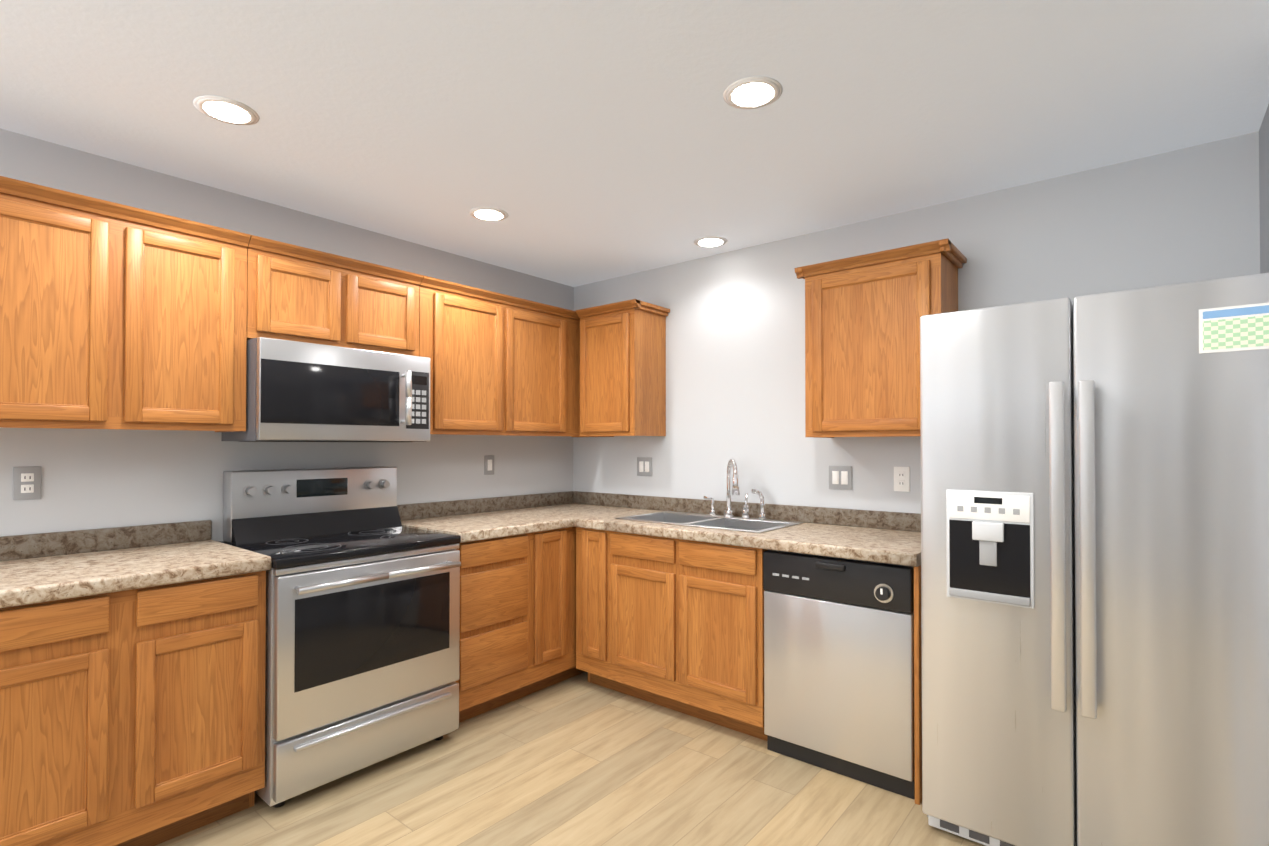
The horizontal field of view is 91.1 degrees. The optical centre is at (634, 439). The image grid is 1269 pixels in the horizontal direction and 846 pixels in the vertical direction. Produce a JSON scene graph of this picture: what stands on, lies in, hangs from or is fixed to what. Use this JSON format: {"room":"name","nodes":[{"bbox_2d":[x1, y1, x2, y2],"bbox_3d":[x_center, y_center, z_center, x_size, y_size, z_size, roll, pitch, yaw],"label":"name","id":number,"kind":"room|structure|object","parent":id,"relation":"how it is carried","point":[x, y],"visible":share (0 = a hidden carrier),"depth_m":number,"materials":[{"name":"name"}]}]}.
{"room":"kitchen","nodes":[
{"label":"kitchen","id":0,"kind":"room"},
{"bbox_2d":[0,128,573,541],"bbox_3d":[-2.248,0.137,2.201,0.120,2.438,5.600,0,-1,39],"label":"wall","id":1,"kind":"structure","parent":0,"point":[99,478],"depth_m":2.64,"materials":[{"name":"grey paint"}]},
{"bbox_2d":[13,466,40,499],"bbox_3d":[-2.157,0.156,2.210,0.009,0.117,0.072,0,-1,39],"label":"electrical outlet","id":2,"kind":"object","parent":1,"relation":"attached to","point":[26,483],"visible":1,"depth_m":2.21,"materials":[{"name":"grey"}]},
{"bbox_2d":[0,176,250,431],"bbox_3d":[-2.019,-0.424,2.120,0.341,0.778,1.158,0,-1,39],"label":"upper cabinet","id":3,"kind":"object","parent":1,"relation":"attached to","point":[113,315],"visible":1,"depth_m":2.17,"materials":[{"name":"brown wood"}]},
{"bbox_2d":[247,235,423,355],"bbox_3d":[-1.408,-0.604,2.866,0.341,0.403,0.760,0,-1,39],"label":"upper cabinet","id":4,"kind":"object","parent":1,"relation":"attached to","point":[299,293],"visible":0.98,"depth_m":2.72,"materials":[{"name":"brown wood"}]},
{"bbox_2d":[221,337,430,441],"bbox_3d":[-1.354,-0.191,2.817,0.482,0.408,0.750,0,-1,39],"label":"microwave","id":5,"kind":"object","parent":4,"relation":"attached to","point":[296,391],"visible":1,"depth_m":2.63,"materials":[{"name":"grey metal"}]},
{"bbox_2d":[419,276,518,435],"bbox_3d":[-0.988,-0.409,3.389,0.322,0.774,0.579,0,-1,39],"label":"upper cabinet","id":6,"kind":"object","parent":1,"relation":"attached to","point":[503,364],"depth_m":3.29,"materials":[{"name":"brown wood"}]},
{"bbox_2d":[484,455,493,474],"bbox_3d":[-0.877,0.157,3.766,0.010,0.117,0.072,0,-1,39],"label":"electrical outlet","id":7,"kind":"object","parent":1,"relation":"attached to","point":[488,464],"visible":1,"depth_m":3.76,"materials":[{"name":"grey"}]},
{"bbox_2d":[519,298,570,435],"bbox_3d":[-0.712,-0.406,3.725,0.322,0.774,0.533,0,-1,39],"label":"upper cabinet","id":8,"kind":"object","parent":1,"relation":"attached to","point":[544,329],"depth_m":3.70,"materials":[{"name":"brown wood"}]},
{"bbox_2d":[571,310,586,436],"bbox_3d":[-0.436,-0.402,4.061,0.322,0.774,0.431,0,-1,39],"label":"upper cabinet","id":9,"kind":"object","parent":1,"relation":"attached to","point":[575,320],"depth_m":3.92,"materials":[{"name":"brown wood"}]},
{"bbox_2d":[155,672,985,845],"bbox_3d":[-0.038,1.367,0.373,5.840,0.060,5.840,0,-1,39],"label":"floor","id":10,"kind":"structure","parent":0,"point":[579,760],"depth_m":2.37,"materials":[{"name":"brown wood"}]},
{"bbox_2d":[0,571,265,845],"bbox_3d":[-1.919,0.912,2.003,0.627,0.884,1.123,0,-1,39],"label":"base cabinet","id":11,"kind":"object","parent":10,"relation":"on","point":[134,717],"visible":1,"depth_m":1.95,"materials":[{"name":"brown wood"}]},
{"bbox_2d":[0,520,270,607],"bbox_3d":[-1.911,0.402,2.003,0.646,0.132,1.127,0,-1,39],"label":"countertop","id":12,"kind":"structure","parent":11,"relation":"on","point":[42,567],"depth_m":2.16,"materials":[{"name":"stone"}]},
{"bbox_2d":[220,466,460,807],"bbox_3d":[-1.251,0.749,2.697,0.725,1.225,0.779,0,-1,39],"label":"range","id":13,"kind":"object","parent":10,"relation":"on","point":[362,657],"visible":0.94,"depth_m":2.54,"materials":[{"name":"silver metal"}]},
{"bbox_2d":[455,532,534,722],"bbox_3d":[-0.914,0.924,3.226,0.628,0.884,0.458,0,-1,39],"label":"base cabinet","id":14,"kind":"object","parent":10,"relation":"on","point":[517,616],"depth_m":3.04,"materials":[{"name":"brown wood"}]},
{"bbox_2d":[397,495,568,542],"bbox_3d":[-0.826,0.415,3.324,0.646,0.132,0.720,0,-1,39],"label":"countertop","id":15,"kind":"structure","parent":14,"relation":"on","point":[493,517],"depth_m":3.40,"materials":[{"name":"stone"}]},
{"bbox_2d":[535,527,570,691],"bbox_3d":[-0.689,0.927,3.500,0.628,0.884,0.251,0,-1,39],"label":"base cabinet","id":16,"kind":"object","parent":10,"relation":"on","point":[552,547],"depth_m":3.33,"materials":[{"name":"brown wood"}]},
{"bbox_2d":[571,527,585,676],"bbox_3d":[-0.411,0.931,3.838,0.628,0.884,0.721,0,-1,39],"label":"base cabinet","id":17,"kind":"object","parent":10,"relation":"on","point":[574,671],"depth_m":3.46,"materials":[{"name":"brown wood"}]},
{"bbox_2d":[529,491,626,498],"bbox_3d":[-0.369,0.421,3.880,0.646,0.132,0.360,0,-1,39],"label":"countertop","id":18,"kind":"structure","parent":17,"relation":"on","point":[584,495],"depth_m":4.19,"materials":[{"name":"stone"}]},
{"bbox_2d":[545,495,920,566],"bbox_3d":[0.300,0.415,3.296,2.420,0.132,0.665,0,-1,39],"label":"countertop","id":19,"kind":"structure","parent":17,"relation":"on","point":[880,536],"depth_m":2.99,"materials":[{"name":"stone"}]},
{"bbox_2d":[615,511,802,532],"bbox_3d":[0.381,0.564,3.279,0.870,0.276,0.470,0,-1,39],"label":"sink","id":20,"kind":"object","parent":19,"relation":"in","point":[752,525],"visible":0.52,"depth_m":3.34,"materials":[{"name":"silver metal"}]},
{"bbox_2d":[704,459,765,519],"bbox_3d":[0.508,0.265,3.359,0.382,0.322,0.174,0,-1,39],"label":"faucet","id":21,"kind":"object","parent":19,"relation":"on","point":[728,512],"visible":1,"depth_m":3.34,"materials":[{"name":"silver metal"}]},
{"bbox_2d":[576,527,767,740],"bbox_3d":[0.305,0.925,3.311,1.143,0.884,0.627,0,-1,39],"label":"base cabinet","id":22,"kind":"object","parent":10,"relation":"on","point":[674,624],"visible":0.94,"depth_m":3.01,"materials":[{"name":"brown wood"}]},
{"bbox_2d":[763,550,914,798],"bbox_3d":[0.973,0.924,2.730,0.616,0.874,0.621,0,-1,39],"label":"dishwasher","id":23,"kind":"object","parent":10,"relation":"on","point":[838,665],"visible":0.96,"depth_m":2.49,"materials":[{"name":"silver metal"}]},
{"bbox_2d":[914,565,921,804],"bbox_3d":[1.244,0.917,2.551,0.018,0.884,0.610,0,-1,39],"label":"cabinet filler","id":24,"kind":"object","parent":10,"relation":"on","point":[917,688],"visible":0.31,"depth_m":2.32,"materials":[{"name":"brown wood"}]},
{"bbox_2d":[920,273,1268,845],"bbox_3d":[1.549,0.463,2.122,0.905,1.785,0.798,0,-1,39],"label":"fridge","id":25,"kind":"object","parent":10,"relation":"on","point":[1095,561],"visible":1,"depth_m":1.82,"materials":[{"name":"silver metal"}]},
{"bbox_2d":[0,0,1268,286],"bbox_3d":[-0.038,-1.131,0.399,5.840,0.060,5.840,0,-1,39],"label":"ceiling","id":26,"kind":"structure","parent":0,"point":[582,142],"depth_m":2.01,"materials":[{"name":"grey paint"}]},
{"bbox_2d":[193,95,259,124],"bbox_3d":[-1.345,-1.080,2.054,0.184,0.006,0.184,0,-1,39],"label":"recessed light","id":27,"kind":"object","parent":26,"relation":"in","point":[225,110],"visible":1,"depth_m":2.04,"materials":[{"name":"white"}]},
{"bbox_2d":[469,207,507,220],"bbox_3d":[-0.695,-1.071,2.970,0.184,0.006,0.184,0,-1,39],"label":"recessed light","id":28,"kind":"object","parent":26,"relation":"in","point":[488,213],"visible":1,"depth_m":2.96,"materials":[{"name":"white"}]},
{"bbox_2d":[694,236,727,246],"bbox_3d":[0.412,-1.067,3.373,0.184,0.006,0.184,0,-1,39],"label":"recessed light","id":29,"kind":"object","parent":26,"relation":"in","point":[711,241],"visible":1,"depth_m":3.35,"materials":[{"name":"white"}]},
{"bbox_2d":[723,76,782,108],"bbox_3d":[0.371,-1.081,1.952,0.184,0.006,0.184,0,-1,39],"label":"recessed light","id":30,"kind":"object","parent":26,"relation":"in","point":[754,92],"visible":1,"depth_m":1.94,"materials":[{"name":"white"}]},
{"bbox_2d":[573,131,1259,513],"bbox_3d":[1.777,0.141,2.596,5.840,2.438,0.120,0,-1,39],"label":"wall","id":31,"kind":"structure","parent":0,"point":[735,355],"depth_m":3.08,"materials":[{"name":"grey paint"}]},
{"bbox_2d":[576,299,669,436],"bbox_3d":[-0.072,-0.407,3.820,0.476,0.778,0.341,0,-1,39],"label":"upper cabinet","id":32,"kind":"object","parent":31,"relation":"attached to","point":[622,368],"visible":1,"depth_m":3.70,"materials":[{"name":"brown wood"}]},
{"bbox_2d":[637,457,651,475],"bbox_3d":[0.062,0.173,3.919,0.118,0.117,0.010,0,-1,39],"label":"light switch","id":33,"kind":"object","parent":31,"relation":"attached to","point":[644,466],"visible":1,"depth_m":3.92,"materials":[{"name":"grey"}]},
{"bbox_2d":[829,466,851,489],"bbox_3d":[1.032,0.193,3.122,0.118,0.117,0.010,0,-1,39],"label":"light switch","id":34,"kind":"object","parent":31,"relation":"attached to","point":[840,477],"visible":1,"depth_m":3.12,"materials":[{"name":"grey"}]},
{"bbox_2d":[794,238,966,437],"bbox_3d":[1.116,-0.408,2.844,0.662,0.796,0.341,0,-1,39],"label":"upper cabinet","id":35,"kind":"object","parent":31,"relation":"attached to","point":[864,313],"visible":0.96,"depth_m":2.73,"materials":[{"name":"brown wood"}]},
{"bbox_2d":[894,467,909,491],"bbox_3d":[1.260,0.188,2.935,0.072,0.117,0.009,0,-1,39],"label":"electrical outlet","id":36,"kind":"object","parent":31,"relation":"attached to","point":[902,479],"visible":1,"depth_m":2.93,"materials":[{"name":"white plastic"}]},
{"bbox_2d":[1259,104,1268,273],"bbox_3d":[1.904,0.132,1.734,0.110,2.438,1.050,0,-1,39],"label":"wall","id":37,"kind":"structure","parent":0,"point":[1264,186],"depth_m":2.10,"materials":[{"name":"grey paint"}]}
]}

